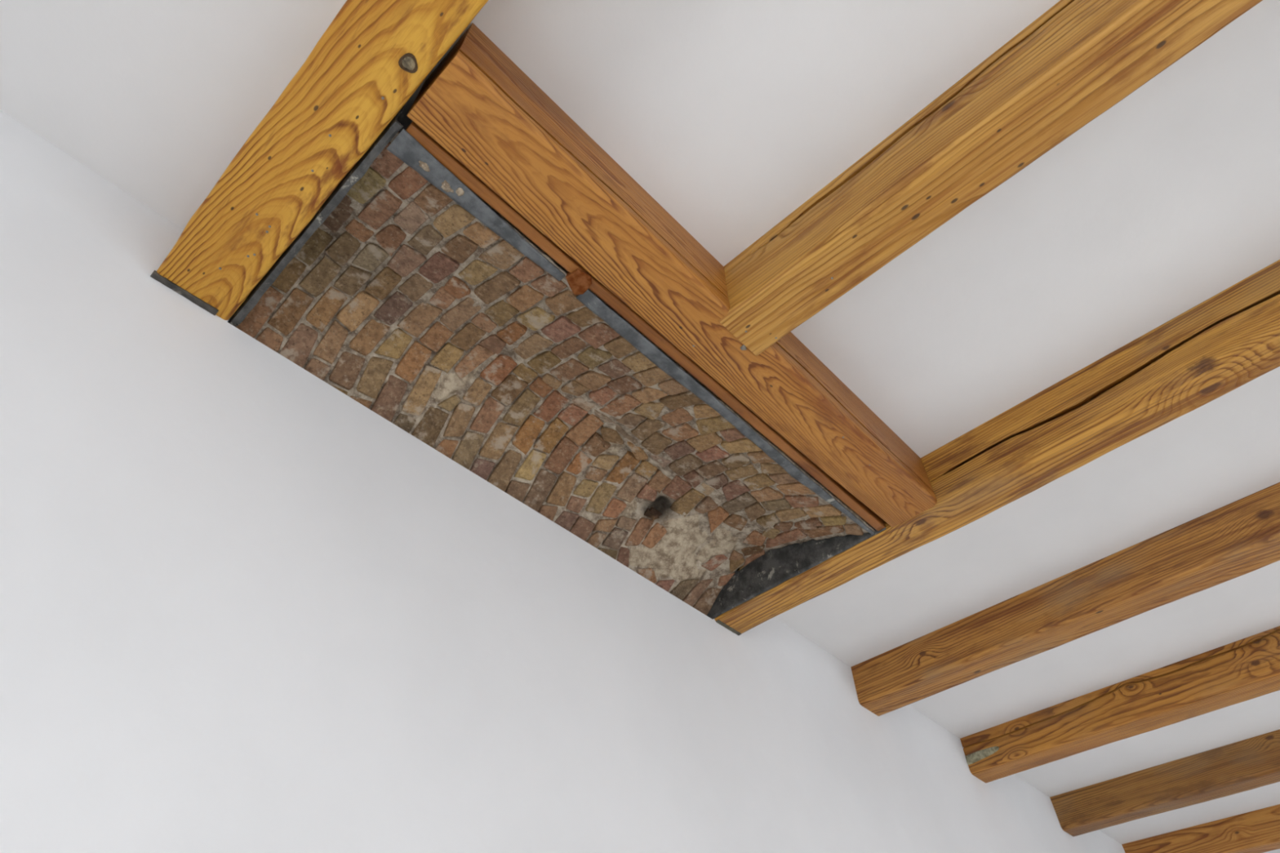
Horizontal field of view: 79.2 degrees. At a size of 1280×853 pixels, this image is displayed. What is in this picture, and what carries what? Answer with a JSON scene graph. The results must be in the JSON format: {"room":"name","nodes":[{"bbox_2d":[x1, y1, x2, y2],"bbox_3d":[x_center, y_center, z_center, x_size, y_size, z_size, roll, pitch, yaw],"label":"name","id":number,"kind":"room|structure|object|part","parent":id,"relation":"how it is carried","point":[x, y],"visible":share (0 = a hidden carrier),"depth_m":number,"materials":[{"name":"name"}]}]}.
{"room":"room with beamed ceiling","nodes":[
{"label":"room with beamed ceiling","id":0,"kind":"room"},
{"bbox_2d":[0,110,1125,852],"bbox_3d":[0.582,1.920,1.806,0.300,3.000,9.400,-35,-56,28],"label":"wall","id":1,"kind":"structure","parent":0,"point":[244,607],"depth_m":1.47,"materials":[{"name":"white paint"}]},
{"bbox_2d":[0,0,1279,852],"bbox_3d":[2.173,-0.281,1.887,4.763,0.100,9.400,-35,-56,28],"label":"ceiling","id":2,"kind":"structure","parent":0,"point":[731,115],"depth_m":1.61,"materials":[{"name":"white paint"}]},
{"bbox_2d":[156,0,488,319],"bbox_3d":[0.692,-1.456,0.581,4.463,0.174,0.163,-35,-56,28],"label":"ceiling beam","id":3,"kind":"structure","parent":2,"relation":"attached to","point":[373,56],"depth_m":1.34,"materials":[{"name":"brown wood"}]},
{"bbox_2d":[150,270,218,315],"bbox_3d":[-0.915,-0.268,1.558,0.015,0.007,0.132,-35,-56,28],"label":"flashing","id":4,"kind":"object","parent":3,"relation":"attached to","point":[154,275],"visible":1,"depth_m":1.56,"materials":[{"name":"grey metal"}]},
{"bbox_2d":[235,128,875,615],"bbox_3d":[-0.119,0.005,1.915,0.655,0.194,1.548,-35,-56,28],"label":"vault","id":5,"kind":"object","parent":2,"relation":"attached to","point":[402,301],"depth_m":1.83,"materials":[{"name":"brick"}]},
{"bbox_2d":[227,103,405,327],"bbox_3d":[-0.647,-0.411,1.543,0.638,0.154,0.019,-35,-56,28],"label":"metal strip","id":6,"kind":"object","parent":5,"relation":"attached to","point":[361,167],"visible":0.7,"depth_m":1.46,"materials":[{"name":"grey metal"}]},
{"bbox_3d":[-0.291,-0.399,1.448,0.051,0.010,0.394,-35,-56,28],"label":"lead strip","id":7,"kind":"part","parent":5,"relation":"part of","materials":[{"name":"grey metal"}]},
{"bbox_2d":[565,268,591,294],"bbox_3d":[-0.123,-0.294,1.559,0.054,0.021,0.052,-35,-56,28],"label":"brick","id":8,"kind":"object","parent":5,"relation":"attached to","point":[579,281],"visible":0.97,"depth_m":1.55,"materials":[{"name":"orange brick"}]},
{"bbox_3d":[0.256,0.012,1.842,0.035,0.007,1.084,-35,-56,28],"label":"lead strip","id":9,"kind":"part","parent":5,"relation":"part of","materials":[{"name":"grey metal"}]},
{"bbox_2d":[406,22,937,527],"bbox_3d":[0.188,-0.219,1.734,0.150,0.173,1.549,-35,-56,28],"label":"beam","id":10,"kind":"structure","parent":2,"relation":"attached to","point":[477,104],"depth_m":1.54,"materials":[{"name":"brown wood"}]},
{"bbox_2d":[405,120,884,531],"bbox_3d":[0.126,-0.126,1.733,0.027,0.025,1.527,-35,-56,28],"label":"wooden lath","id":11,"kind":"object","parent":10,"relation":"attached to","point":[439,153],"visible":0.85,"depth_m":1.63,"materials":[{"name":"brown wood"}]},
{"bbox_2d":[718,0,1262,355],"bbox_3d":[1.550,-1.197,0.833,3.730,0.174,0.140,-35,-56,28],"label":"ceiling beam","id":12,"kind":"structure","parent":2,"relation":"attached to","point":[1078,60],"depth_m":1.40,"materials":[{"name":"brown wood"}]},
{"bbox_2d":[714,259,1279,633],"bbox_3d":[1.878,-0.568,1.429,4.463,0.171,0.139,-35,-56,28],"label":"ceiling beam","id":13,"kind":"structure","parent":2,"relation":"attached to","point":[1229,340],"depth_m":1.89,"materials":[{"name":"brown wood"}]},
{"bbox_2d":[715,619,741,635],"bbox_3d":[0.277,0.626,2.412,0.012,0.006,0.110,-35,-56,28],"label":"flashing","id":14,"kind":"object","parent":13,"relation":"attached to","point":[718,621],"visible":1,"depth_m":2.41,"materials":[{"name":"grey metal"}]},
{"bbox_2d":[706,521,885,618],"bbox_3d":[0.431,0.391,2.307,0.650,0.158,0.005,-35,-56,28],"label":"sheet","id":15,"kind":"object","parent":13,"relation":"attached to","point":[776,566],"visible":0.56,"depth_m":2.31,"materials":[{"name":"black metal"}]},
{"bbox_2d":[850,482,1279,715],"bbox_3d":[2.449,-0.147,1.845,4.463,0.150,0.149,-35,-56,28],"label":"ceiling beam","id":16,"kind":"structure","parent":2,"relation":"attached to","point":[1240,537],"depth_m":2.46,"materials":[{"name":"brown wood"}]},
{"bbox_2d":[960,626,1279,782],"bbox_3d":[3.030,0.289,2.258,4.463,0.153,0.160,-35,-56,28],"label":"ceiling beam","id":17,"kind":"structure","parent":2,"relation":"attached to","point":[1246,668],"depth_m":2.95,"materials":[{"name":"orange wood"}]},
{"bbox_2d":[1049,728,1279,836],"bbox_3d":[3.653,0.755,2.704,4.463,0.152,0.151,-35,-56,28],"label":"ceiling beam","id":18,"kind":"structure","parent":2,"relation":"attached to","point":[1253,762],"depth_m":3.47,"materials":[{"name":"brown wood"}]},
{"bbox_2d":[1121,804,1279,852],"bbox_3d":[4.285,1.228,3.155,4.463,0.151,0.151,-35,-56,28],"label":"ceiling beam","id":19,"kind":"structure","parent":2,"relation":"attached to","point":[1258,831],"depth_m":3.94,"materials":[{"name":"brown wood"}]}
]}

